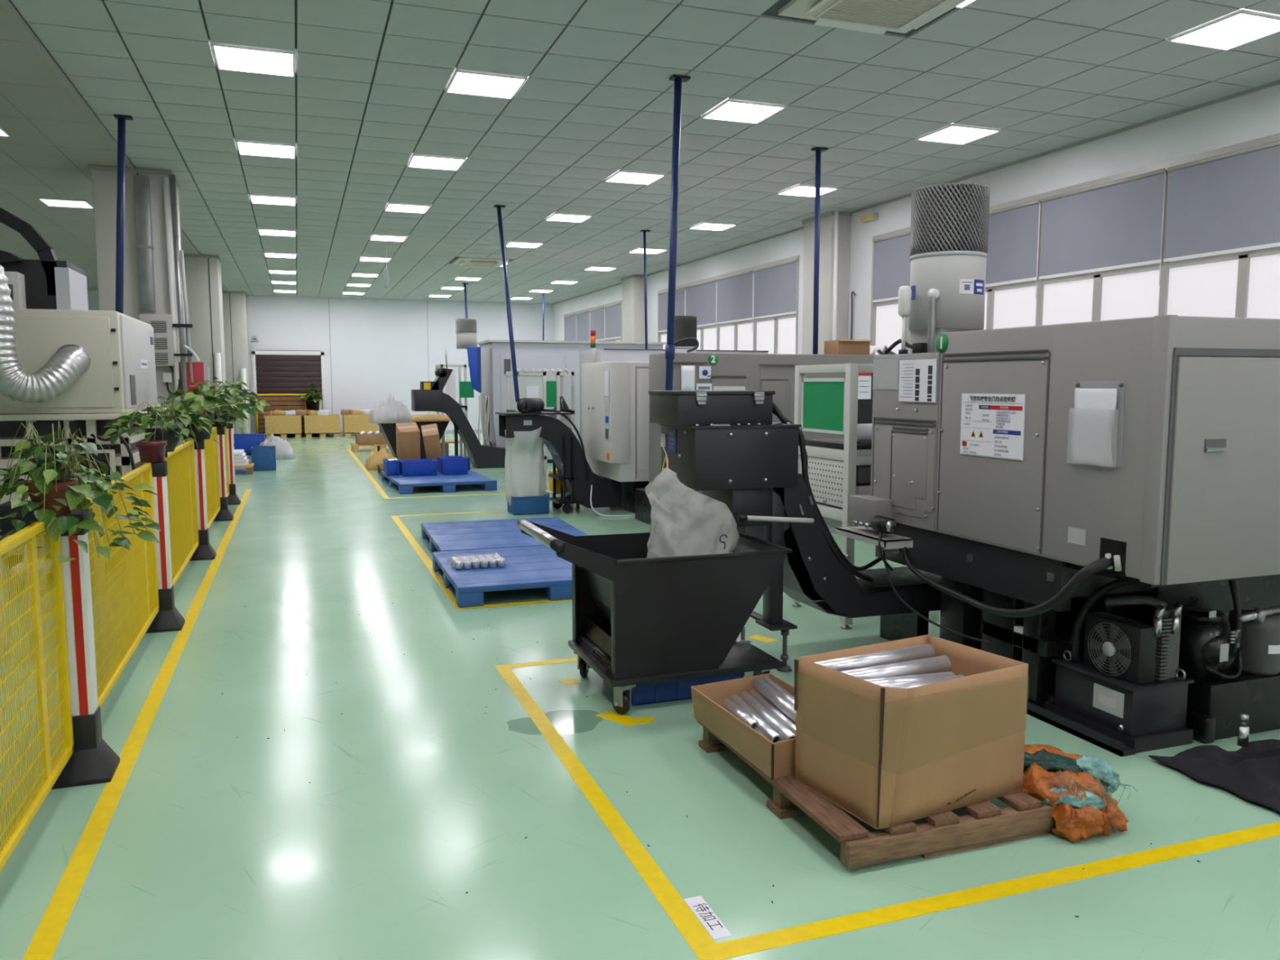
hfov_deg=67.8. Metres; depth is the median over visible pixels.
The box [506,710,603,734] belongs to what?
puddle
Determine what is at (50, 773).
fence panel
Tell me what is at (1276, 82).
trim
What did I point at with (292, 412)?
carton
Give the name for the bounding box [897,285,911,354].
lamp
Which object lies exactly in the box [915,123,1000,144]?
recessed light
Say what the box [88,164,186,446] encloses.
column
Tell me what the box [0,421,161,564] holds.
pothos
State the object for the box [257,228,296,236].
recessed light
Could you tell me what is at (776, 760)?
cardboard tray
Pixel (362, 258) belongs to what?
recessed light
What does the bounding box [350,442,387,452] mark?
wooden pallet
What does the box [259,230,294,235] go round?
diffuser
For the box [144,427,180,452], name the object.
pot
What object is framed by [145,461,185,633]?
barrier post
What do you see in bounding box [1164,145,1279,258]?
roller blind
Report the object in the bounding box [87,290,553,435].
wall
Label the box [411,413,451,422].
cardboard sheets
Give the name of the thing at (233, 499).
barrier post
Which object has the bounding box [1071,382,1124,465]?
holder
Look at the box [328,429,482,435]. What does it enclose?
baseboard
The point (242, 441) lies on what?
crate
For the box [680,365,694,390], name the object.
notice
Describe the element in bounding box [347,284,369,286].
diffuser
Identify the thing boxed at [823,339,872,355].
carton
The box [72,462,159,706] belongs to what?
fence panel
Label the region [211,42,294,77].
recessed light
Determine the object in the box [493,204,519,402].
pole
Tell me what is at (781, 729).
tube
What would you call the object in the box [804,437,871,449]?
countertop
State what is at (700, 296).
roller blind
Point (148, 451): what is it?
pot
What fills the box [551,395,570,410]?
funnel
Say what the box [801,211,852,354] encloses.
column
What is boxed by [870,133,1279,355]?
window
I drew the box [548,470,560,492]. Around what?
bin
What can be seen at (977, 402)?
print
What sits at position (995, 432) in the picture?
print
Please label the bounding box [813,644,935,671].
tube
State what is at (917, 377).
notice sheet
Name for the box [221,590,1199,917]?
debris
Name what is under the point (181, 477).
fence panel
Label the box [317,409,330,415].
carton
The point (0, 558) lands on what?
floor
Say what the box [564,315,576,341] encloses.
roller blind
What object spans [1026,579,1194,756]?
unit
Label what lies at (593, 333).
lamp
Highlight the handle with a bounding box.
[129,374,136,404]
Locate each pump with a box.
[835,494,913,570]
[1177,579,1279,743]
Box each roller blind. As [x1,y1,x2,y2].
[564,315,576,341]
[576,311,590,341]
[590,308,604,339]
[604,304,620,338]
[658,288,684,330]
[685,281,716,325]
[716,272,753,322]
[753,262,796,317]
[873,234,911,300]
[985,203,1039,284]
[1040,173,1164,276]
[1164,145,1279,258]
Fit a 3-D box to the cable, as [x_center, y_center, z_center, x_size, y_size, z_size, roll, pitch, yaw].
[3.202,-2.308,14.368,0.051,1.066,0.111,-2,6,-20]
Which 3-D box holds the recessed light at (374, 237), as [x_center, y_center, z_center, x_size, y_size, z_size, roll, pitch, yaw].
[-4.457,-4.286,16.867,0.592,0.024,0.592,-2,6,-20]
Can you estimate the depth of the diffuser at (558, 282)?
24.40 m
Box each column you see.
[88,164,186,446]
[183,253,226,408]
[222,290,252,434]
[620,275,647,342]
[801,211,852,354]
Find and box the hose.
[590,484,635,516]
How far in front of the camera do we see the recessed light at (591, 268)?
21.42 m
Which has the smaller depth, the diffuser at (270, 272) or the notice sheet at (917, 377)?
the notice sheet at (917, 377)
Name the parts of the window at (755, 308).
pane, pane, pane, rail, pane, pane, rail, pane, pane, chain, pane, rail, pane, chain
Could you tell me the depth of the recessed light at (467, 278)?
23.44 m
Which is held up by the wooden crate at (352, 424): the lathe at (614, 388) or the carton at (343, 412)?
the carton at (343, 412)
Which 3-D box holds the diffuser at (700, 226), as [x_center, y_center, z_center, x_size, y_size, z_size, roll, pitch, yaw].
[1.194,-4.158,15.616,0.560,0.012,0.560,-2,6,-20]
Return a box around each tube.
[721,698,759,732]
[729,694,782,742]
[739,691,795,740]
[749,688,795,734]
[751,677,795,722]
[762,676,794,705]
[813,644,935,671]
[840,655,951,679]
[862,671,955,686]
[888,674,964,688]
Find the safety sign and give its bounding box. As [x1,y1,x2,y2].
[960,393,1026,460]
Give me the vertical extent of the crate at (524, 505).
0.220 m
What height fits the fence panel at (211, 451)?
0.955 m
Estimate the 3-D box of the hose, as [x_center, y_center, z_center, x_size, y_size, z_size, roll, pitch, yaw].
[-0.298,0.256,11.462,0.692,0.351,0.238,2,6,16]
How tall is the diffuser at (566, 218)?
0.012 m
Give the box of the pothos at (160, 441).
[102,398,218,462]
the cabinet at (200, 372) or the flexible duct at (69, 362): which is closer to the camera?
the flexible duct at (69, 362)
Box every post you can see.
[51,512,119,789]
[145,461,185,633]
[189,439,216,560]
[213,426,233,521]
[226,422,240,505]
[318,400,321,435]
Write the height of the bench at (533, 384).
1.800 m
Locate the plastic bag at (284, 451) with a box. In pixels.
[259,433,294,459]
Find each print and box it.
[697,386,710,389]
[960,453,1017,459]
[962,440,966,446]
[964,284,969,289]
[977,402,1017,404]
[978,404,990,409]
[990,404,1022,410]
[992,429,1021,435]
[1098,693,1116,709]
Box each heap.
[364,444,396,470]
[368,393,413,423]
[869,345,896,355]
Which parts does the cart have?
plate, plate, frame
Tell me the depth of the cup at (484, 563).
7.46 m
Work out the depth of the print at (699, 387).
9.73 m
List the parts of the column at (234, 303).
cap trim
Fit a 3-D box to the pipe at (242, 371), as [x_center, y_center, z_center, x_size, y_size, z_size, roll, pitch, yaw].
[-11.221,-2.163,27.023,0.158,2.000,0.158,-2,6,-20]
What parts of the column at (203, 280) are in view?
cap trim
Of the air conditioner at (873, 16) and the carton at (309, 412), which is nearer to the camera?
the air conditioner at (873, 16)
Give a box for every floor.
[0,432,1279,959]
[0,558,8,653]
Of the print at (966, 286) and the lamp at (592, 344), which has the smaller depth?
the print at (966, 286)
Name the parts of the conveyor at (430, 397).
motor, motor arm, plate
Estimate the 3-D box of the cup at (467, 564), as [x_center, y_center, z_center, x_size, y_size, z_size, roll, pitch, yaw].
[-1.348,0.664,7.442,0.060,0.058,0.058,-2,6,-20]
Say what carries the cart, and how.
on the floor at (203, 842)
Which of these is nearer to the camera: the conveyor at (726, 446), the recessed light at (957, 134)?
the conveyor at (726, 446)
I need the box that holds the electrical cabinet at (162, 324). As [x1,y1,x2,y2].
[138,313,174,366]
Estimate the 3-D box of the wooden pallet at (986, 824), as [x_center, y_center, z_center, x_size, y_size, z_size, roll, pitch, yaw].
[0.929,1.152,3.822,1.005,0.129,1.210,-2,6,-20]
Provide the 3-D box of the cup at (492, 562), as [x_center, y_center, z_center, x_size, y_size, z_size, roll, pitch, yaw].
[-1.161,0.657,7.508,0.060,0.058,0.058,-2,6,-20]
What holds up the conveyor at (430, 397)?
on the floor at (203, 842)
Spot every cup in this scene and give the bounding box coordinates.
[452,558,459,566]
[453,560,461,568]
[455,560,462,569]
[463,560,471,568]
[471,560,479,568]
[480,560,488,568]
[488,559,496,567]
[497,558,504,567]
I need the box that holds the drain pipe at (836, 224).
[832,211,838,340]
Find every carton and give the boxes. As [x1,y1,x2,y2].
[262,410,272,416]
[272,409,285,415]
[284,409,296,415]
[294,409,308,416]
[306,409,317,415]
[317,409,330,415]
[340,408,349,415]
[347,409,364,414]
[355,432,386,444]
[360,409,371,414]
[395,422,420,460]
[421,423,442,462]
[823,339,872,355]
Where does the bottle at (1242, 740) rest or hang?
on the floor mat
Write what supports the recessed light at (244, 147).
in the ceiling
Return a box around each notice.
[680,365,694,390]
[696,383,711,390]
[698,366,711,378]
[857,373,871,399]
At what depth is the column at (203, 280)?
19.23 m
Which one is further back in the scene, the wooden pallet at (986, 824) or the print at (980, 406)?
the print at (980, 406)
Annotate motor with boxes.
[1228,604,1279,675]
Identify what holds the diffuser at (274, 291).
attached to the recessed light at (274, 291)
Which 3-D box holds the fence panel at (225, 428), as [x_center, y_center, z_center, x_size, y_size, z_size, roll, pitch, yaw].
[-5.174,-0.221,11.808,0.032,0.955,1.360,-2,6,-20]
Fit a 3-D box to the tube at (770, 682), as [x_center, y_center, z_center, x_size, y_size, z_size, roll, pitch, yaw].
[0.637,0.941,4.068,0.051,0.051,0.512,-2,6,-15]
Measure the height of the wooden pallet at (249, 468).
0.150 m
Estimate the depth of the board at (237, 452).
16.78 m
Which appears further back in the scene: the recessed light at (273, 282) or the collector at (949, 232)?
the recessed light at (273, 282)
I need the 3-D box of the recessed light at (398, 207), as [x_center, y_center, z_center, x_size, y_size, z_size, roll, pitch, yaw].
[-3.415,-3.990,13.973,0.592,0.024,0.592,-2,6,-20]
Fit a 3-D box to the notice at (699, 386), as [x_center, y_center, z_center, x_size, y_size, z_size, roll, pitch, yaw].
[0.655,-0.921,9.735,0.170,0.130,0.006,-2,6,-20]
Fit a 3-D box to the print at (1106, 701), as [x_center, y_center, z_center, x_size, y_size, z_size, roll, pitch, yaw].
[2.086,0.988,4.248,0.002,0.040,0.100,-2,6,-20]
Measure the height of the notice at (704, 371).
0.125 m
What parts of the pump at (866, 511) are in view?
motor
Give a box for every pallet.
[234,462,254,474]
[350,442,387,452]
[377,462,437,475]
[381,469,497,494]
[421,516,588,551]
[431,545,572,608]
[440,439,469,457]
[697,720,1057,868]
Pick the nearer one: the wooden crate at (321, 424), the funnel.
the funnel
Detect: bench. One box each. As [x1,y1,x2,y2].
[435,364,474,457]
[506,368,574,493]
[791,363,873,629]
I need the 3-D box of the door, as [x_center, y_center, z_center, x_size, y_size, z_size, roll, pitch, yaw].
[-10.509,-2.603,28.586,2.020,2.556,0.070,-2,6,-20]
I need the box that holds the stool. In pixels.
[545,489,579,508]
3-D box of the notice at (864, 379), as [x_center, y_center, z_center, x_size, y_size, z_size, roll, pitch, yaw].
[2.410,-1.025,10.357,0.240,0.290,0.006,-2,6,-20]
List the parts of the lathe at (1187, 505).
panel, drip rail, panel, bracket plate, panel, corner post, door handle, plate, door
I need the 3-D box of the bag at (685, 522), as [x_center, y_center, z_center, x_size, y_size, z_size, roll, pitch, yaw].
[0.299,0.318,5.161,0.473,0.997,0.604,1,6,11]
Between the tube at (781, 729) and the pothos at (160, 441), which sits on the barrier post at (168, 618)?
the pothos at (160, 441)
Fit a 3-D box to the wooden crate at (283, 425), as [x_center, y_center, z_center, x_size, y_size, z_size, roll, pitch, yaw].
[-10.414,-1.567,27.829,0.980,0.650,0.750,-2,6,-20]
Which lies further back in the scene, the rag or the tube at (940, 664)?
the rag
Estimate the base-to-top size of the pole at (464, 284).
2.156 m
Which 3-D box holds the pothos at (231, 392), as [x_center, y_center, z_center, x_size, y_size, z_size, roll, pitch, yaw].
[-4.843,-0.905,10.981,0.933,0.580,0.991,-2,6,-20]
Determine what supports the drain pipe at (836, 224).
on the floor at (203, 842)
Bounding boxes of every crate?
[233,433,265,453]
[250,445,275,471]
[264,415,302,438]
[304,413,340,437]
[342,414,377,436]
[507,494,549,515]
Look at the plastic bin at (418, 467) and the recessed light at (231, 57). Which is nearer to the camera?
the recessed light at (231, 57)
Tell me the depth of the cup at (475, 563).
7.44 m
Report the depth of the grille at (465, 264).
20.23 m
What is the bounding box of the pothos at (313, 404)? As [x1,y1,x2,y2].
[299,382,323,435]
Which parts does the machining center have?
motor, plate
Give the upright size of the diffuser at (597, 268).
0.012 m
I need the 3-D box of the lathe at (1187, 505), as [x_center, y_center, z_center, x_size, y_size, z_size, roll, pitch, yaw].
[2.916,0.145,5.154,2.861,1.862,2.062,-2,6,-20]
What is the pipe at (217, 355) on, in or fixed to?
on the floor at (203, 842)
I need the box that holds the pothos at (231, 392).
[176,376,263,426]
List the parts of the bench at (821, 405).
leg, perforated panel, board frame, drawer, leg, drawer, drawer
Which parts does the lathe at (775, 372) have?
drip rail, panel, drip rail, door, drip rail, door, drip rail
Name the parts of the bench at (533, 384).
pale panel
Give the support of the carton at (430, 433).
on the wooden pallet at (380, 467)
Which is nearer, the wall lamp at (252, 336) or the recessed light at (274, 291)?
the recessed light at (274, 291)
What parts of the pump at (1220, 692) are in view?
motor, motor plate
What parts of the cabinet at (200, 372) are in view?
frame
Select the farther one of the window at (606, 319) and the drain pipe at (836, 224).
the window at (606, 319)
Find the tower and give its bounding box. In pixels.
[590,329,595,363]
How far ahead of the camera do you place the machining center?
7.37 m
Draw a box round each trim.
[0,0,227,292]
[551,80,1279,304]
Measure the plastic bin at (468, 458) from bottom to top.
0.200 m
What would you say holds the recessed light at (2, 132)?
in the ceiling
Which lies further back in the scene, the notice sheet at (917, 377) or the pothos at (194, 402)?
the pothos at (194, 402)
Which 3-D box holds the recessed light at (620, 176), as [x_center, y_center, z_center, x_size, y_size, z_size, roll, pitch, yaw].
[-0.068,-3.777,11.901,0.592,0.024,0.592,-2,6,-20]
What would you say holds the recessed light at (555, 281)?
in the ceiling
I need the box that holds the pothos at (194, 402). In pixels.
[154,381,250,439]
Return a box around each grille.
[462,262,499,267]
[813,0,950,30]
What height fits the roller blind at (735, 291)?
0.850 m
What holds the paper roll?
on the bench at (821, 405)
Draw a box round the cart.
[516,518,791,714]
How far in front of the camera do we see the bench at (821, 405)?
6.28 m
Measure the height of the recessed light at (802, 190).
0.024 m
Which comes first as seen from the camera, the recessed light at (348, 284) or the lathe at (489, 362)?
the lathe at (489, 362)
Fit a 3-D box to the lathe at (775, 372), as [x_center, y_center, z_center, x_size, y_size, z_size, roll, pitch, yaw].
[1.456,-0.464,10.915,3.100,1.900,1.650,-2,6,-20]
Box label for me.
[684,895,732,939]
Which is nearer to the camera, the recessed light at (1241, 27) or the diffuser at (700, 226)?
the recessed light at (1241, 27)
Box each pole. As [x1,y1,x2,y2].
[113,114,133,313]
[462,283,469,367]
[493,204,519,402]
[541,292,546,340]
[640,230,650,349]
[665,75,698,390]
[811,146,827,354]
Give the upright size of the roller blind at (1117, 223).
0.850 m
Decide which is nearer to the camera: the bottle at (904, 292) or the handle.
the bottle at (904, 292)
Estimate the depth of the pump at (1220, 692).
4.29 m
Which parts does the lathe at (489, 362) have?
corner panel, door, panel, panel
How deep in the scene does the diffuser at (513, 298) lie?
28.90 m
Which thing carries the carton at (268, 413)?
on the wooden crate at (283, 425)
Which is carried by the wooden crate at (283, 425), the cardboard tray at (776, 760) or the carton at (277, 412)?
the carton at (277, 412)
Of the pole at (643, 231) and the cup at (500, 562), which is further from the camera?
the pole at (643, 231)
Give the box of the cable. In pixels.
[850,291,856,339]
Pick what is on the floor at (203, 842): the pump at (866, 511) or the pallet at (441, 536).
the pallet at (441, 536)
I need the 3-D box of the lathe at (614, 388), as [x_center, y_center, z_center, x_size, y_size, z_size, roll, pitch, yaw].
[0.543,-0.727,12.796,2.738,2.040,2.260,-2,6,-20]
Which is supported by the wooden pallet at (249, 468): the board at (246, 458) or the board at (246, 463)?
the board at (246, 463)
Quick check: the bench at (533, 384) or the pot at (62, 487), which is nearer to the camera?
the pot at (62, 487)
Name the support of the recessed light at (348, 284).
in the ceiling
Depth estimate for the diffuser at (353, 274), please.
22.61 m
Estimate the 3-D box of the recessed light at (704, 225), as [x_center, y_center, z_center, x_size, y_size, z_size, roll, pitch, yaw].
[1.194,-4.158,15.616,0.592,0.024,0.592,-2,6,-20]
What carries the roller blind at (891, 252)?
attached to the window at (1198, 235)
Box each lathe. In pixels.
[466,339,666,462]
[579,348,768,513]
[635,352,875,533]
[870,314,1279,707]
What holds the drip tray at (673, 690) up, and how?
on the floor at (203, 842)
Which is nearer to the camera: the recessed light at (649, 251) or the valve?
the valve
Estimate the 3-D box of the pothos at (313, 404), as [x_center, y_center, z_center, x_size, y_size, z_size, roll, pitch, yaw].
[-9.814,-2.134,28.514,0.705,1.638,0.658,-2,6,-20]
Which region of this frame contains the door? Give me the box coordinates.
[251,350,326,435]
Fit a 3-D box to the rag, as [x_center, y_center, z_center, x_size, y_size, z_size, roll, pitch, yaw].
[-3.891,-0.319,14.979,0.152,0.042,0.162,-2,6,-20]
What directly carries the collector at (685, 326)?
on the lathe at (775, 372)
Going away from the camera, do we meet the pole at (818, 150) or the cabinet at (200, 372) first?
the pole at (818, 150)
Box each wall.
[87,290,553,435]
[552,80,1279,354]
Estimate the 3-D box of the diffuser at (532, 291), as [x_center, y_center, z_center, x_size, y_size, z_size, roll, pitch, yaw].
[-2.767,-5.283,26.612,0.560,0.012,0.560,-2,6,-20]
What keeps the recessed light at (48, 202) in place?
in the ceiling
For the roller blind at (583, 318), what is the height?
0.850 m
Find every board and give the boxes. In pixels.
[233,448,244,455]
[234,452,246,458]
[234,455,248,462]
[234,458,249,466]
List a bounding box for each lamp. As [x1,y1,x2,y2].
[250,336,258,342]
[590,329,595,336]
[590,336,595,342]
[590,342,595,347]
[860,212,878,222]
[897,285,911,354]
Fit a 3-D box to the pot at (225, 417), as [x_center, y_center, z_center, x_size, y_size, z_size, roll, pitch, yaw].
[-4.884,-0.719,11.034,0.268,0.200,0.268,-2,6,-20]
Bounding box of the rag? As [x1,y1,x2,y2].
[387,457,398,461]
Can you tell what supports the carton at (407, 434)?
on the wooden pallet at (380, 467)
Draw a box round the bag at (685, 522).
[644,443,739,558]
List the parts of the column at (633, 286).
cap trim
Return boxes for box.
[162,365,180,394]
[794,634,1028,829]
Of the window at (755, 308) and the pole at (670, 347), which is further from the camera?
the window at (755, 308)
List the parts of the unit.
data plate, rail, oil tank, tank lid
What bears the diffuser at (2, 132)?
attached to the recessed light at (2, 132)
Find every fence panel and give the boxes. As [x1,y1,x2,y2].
[0,517,74,872]
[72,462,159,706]
[164,440,199,585]
[204,426,220,528]
[224,426,229,496]
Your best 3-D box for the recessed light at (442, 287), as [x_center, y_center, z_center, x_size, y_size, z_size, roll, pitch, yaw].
[-5.071,-5.199,25.791,0.592,0.024,0.592,-2,6,-20]
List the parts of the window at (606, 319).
chain, chain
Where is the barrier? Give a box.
[255,393,306,433]
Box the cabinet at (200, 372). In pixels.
[178,362,210,413]
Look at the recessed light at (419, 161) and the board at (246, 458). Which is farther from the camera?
the board at (246, 458)
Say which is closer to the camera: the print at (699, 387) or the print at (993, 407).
the print at (993, 407)
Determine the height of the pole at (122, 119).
2.000 m
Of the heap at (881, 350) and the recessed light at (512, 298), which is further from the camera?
the recessed light at (512, 298)
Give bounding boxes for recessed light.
[0,126,11,137]
[37,197,93,208]
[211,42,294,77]
[235,140,295,158]
[249,194,295,205]
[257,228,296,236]
[264,252,296,257]
[268,269,296,274]
[271,280,296,284]
[273,289,296,293]
[342,291,364,294]
[346,283,371,286]
[351,272,378,277]
[359,256,391,262]
[369,234,407,241]
[384,202,430,213]
[407,153,466,170]
[428,294,451,297]
[440,286,463,289]
[445,68,526,99]
[453,276,482,280]
[505,241,543,248]
[510,297,533,299]
[528,288,554,292]
[545,213,592,222]
[550,280,578,284]
[583,266,617,271]
[604,169,665,185]
[628,247,667,253]
[688,222,737,231]
[702,98,786,124]
[777,184,838,197]
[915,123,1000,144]
[955,0,977,8]
[1168,8,1279,50]
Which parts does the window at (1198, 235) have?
rail, pane, pane, rail, pane, pane, chain, pane, rail, pane, pane, chain, pane, rail, pane, pane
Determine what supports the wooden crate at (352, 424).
on the floor at (203, 842)
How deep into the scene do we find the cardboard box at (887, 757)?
3.28 m
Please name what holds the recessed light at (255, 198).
in the ceiling
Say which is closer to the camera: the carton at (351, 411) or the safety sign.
the safety sign
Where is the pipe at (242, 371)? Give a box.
[240,368,248,433]
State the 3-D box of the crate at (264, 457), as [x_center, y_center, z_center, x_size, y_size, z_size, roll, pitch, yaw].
[-6.943,-0.403,17.586,0.416,0.420,0.516,-2,6,-20]
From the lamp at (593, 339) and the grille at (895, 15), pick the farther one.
the lamp at (593, 339)
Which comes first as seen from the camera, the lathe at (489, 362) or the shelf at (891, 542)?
the shelf at (891, 542)
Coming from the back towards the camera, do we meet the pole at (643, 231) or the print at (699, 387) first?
the pole at (643, 231)
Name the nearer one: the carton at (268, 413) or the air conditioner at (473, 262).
the air conditioner at (473, 262)
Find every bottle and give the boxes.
[897,285,911,317]
[1236,713,1249,746]
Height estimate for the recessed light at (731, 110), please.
0.024 m
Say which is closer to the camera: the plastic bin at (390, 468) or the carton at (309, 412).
the plastic bin at (390, 468)
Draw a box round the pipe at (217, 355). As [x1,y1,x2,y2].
[213,352,222,408]
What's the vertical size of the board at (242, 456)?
0.053 m
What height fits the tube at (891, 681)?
0.088 m
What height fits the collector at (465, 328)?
0.556 m
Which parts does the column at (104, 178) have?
cap trim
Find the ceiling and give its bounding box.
[0,0,1279,303]
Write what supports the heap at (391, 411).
on the bin at (388, 430)
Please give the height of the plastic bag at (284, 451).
0.532 m
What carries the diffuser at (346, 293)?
attached to the recessed light at (344, 292)
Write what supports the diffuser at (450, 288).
attached to the recessed light at (442, 287)
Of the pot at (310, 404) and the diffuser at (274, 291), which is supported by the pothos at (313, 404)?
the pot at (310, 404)
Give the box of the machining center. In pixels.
[0,208,166,592]
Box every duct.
[0,264,90,404]
[133,174,155,314]
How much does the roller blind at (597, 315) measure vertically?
0.850 m
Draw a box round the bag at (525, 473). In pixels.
[504,426,546,506]
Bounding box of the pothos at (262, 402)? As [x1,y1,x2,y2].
[211,374,270,422]
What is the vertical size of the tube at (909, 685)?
0.068 m
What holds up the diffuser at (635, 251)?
attached to the recessed light at (649, 251)
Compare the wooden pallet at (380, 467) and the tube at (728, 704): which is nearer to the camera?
the tube at (728, 704)
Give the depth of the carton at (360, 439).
22.21 m
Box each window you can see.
[563,300,622,341]
[657,255,799,354]
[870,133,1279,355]
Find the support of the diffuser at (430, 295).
attached to the recessed light at (429, 295)
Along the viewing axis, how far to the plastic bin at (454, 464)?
15.07 m
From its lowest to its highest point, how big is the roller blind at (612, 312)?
0.850 m
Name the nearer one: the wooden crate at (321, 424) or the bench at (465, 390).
the bench at (465, 390)
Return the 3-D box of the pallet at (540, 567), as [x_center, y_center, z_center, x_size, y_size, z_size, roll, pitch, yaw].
[-0.822,0.740,7.737,1.520,0.152,1.520,-2,6,-19]
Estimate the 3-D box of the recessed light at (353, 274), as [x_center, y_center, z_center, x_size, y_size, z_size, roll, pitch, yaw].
[-6.542,-4.878,22.654,0.592,0.024,0.592,-2,6,-20]
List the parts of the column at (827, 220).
cap trim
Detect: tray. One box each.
[631,671,744,705]
[690,673,795,779]
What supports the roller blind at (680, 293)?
attached to the window at (755, 308)
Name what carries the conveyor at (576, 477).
on the floor at (203, 842)
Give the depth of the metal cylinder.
7.49 m
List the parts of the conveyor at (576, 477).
name plate, motor, head plate, plate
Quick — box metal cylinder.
[451,554,504,569]
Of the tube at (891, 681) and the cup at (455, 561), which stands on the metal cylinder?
the cup at (455, 561)
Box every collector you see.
[455,318,476,349]
[674,315,697,352]
[908,182,990,353]
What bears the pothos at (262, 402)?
on the barrier post at (233, 499)
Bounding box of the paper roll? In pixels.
[857,423,871,441]
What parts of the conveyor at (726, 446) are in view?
motor box lid, bar knob, plate, slot plate, plate, tray lid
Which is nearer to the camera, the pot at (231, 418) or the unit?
the unit
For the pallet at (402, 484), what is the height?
0.152 m
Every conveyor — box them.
[410,346,505,468]
[495,397,622,513]
[648,390,941,671]
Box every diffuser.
[0,129,8,136]
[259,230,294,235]
[269,271,295,274]
[274,290,295,292]
[342,292,364,294]
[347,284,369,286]
[352,273,377,276]
[430,295,449,297]
[441,287,462,289]
[512,297,531,299]
[531,289,551,292]
[546,214,590,222]
[551,281,577,284]
[585,266,613,271]
[631,248,665,253]
[692,223,733,230]
[958,0,973,6]
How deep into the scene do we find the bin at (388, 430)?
18.26 m
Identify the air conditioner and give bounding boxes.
[452,257,510,267]
[777,0,967,35]
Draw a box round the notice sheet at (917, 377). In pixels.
[898,358,937,402]
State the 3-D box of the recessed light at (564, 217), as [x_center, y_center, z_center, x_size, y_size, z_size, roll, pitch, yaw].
[-1.110,-4.074,14.795,0.592,0.024,0.592,-2,6,-20]
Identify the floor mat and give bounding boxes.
[1148,738,1279,813]
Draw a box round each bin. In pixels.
[377,421,448,459]
[382,457,399,475]
[399,458,437,475]
[436,455,467,475]
[465,456,470,470]
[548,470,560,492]
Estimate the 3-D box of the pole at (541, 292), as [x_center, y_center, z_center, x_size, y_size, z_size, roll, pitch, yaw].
[-2.729,-4.365,27.188,0.150,1.948,0.100,-2,6,-20]
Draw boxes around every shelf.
[835,525,913,553]
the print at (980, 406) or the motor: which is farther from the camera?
the print at (980, 406)
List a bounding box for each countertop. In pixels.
[506,408,573,413]
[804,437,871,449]
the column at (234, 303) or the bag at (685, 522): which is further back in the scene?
the column at (234, 303)
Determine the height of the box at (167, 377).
0.361 m
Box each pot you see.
[24,479,78,516]
[136,440,167,462]
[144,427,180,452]
[177,413,214,439]
[205,408,231,426]
[216,405,236,422]
[305,400,319,410]
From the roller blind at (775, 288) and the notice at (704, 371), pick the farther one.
the roller blind at (775, 288)
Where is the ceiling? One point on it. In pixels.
(366, 94)
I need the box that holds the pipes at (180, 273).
[162,174,199,446]
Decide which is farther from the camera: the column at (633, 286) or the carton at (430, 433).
the column at (633, 286)
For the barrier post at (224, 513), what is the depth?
11.06 m
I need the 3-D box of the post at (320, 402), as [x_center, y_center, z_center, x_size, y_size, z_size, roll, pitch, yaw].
[-9.599,-1.886,28.640,0.200,1.120,0.200,-2,6,-20]
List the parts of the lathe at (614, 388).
door, switch panel, door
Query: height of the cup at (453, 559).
0.058 m
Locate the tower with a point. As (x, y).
(593, 333)
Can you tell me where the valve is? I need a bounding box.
[884,338,927,354]
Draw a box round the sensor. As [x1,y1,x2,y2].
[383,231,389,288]
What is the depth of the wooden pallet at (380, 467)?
16.67 m
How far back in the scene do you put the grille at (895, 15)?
6.42 m
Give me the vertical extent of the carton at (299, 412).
0.192 m
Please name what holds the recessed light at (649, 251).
in the ceiling
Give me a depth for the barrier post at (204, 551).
8.63 m
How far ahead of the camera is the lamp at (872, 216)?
13.75 m
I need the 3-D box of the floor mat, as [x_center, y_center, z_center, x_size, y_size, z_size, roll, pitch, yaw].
[2.582,1.118,3.824,0.670,0.167,0.706,-2,6,-20]
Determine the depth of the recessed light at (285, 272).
22.05 m
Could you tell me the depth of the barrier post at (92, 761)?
3.81 m
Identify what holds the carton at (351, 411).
on the wooden crate at (352, 424)
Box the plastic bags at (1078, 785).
[1022,744,1137,842]
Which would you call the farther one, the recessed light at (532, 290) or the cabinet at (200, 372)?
the recessed light at (532, 290)
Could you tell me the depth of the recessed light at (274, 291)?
26.57 m
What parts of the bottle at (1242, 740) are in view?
stem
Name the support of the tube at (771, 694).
on the tube at (777, 713)
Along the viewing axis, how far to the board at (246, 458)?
16.68 m
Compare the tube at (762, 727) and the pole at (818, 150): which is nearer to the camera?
the tube at (762, 727)
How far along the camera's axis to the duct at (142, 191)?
11.39 m

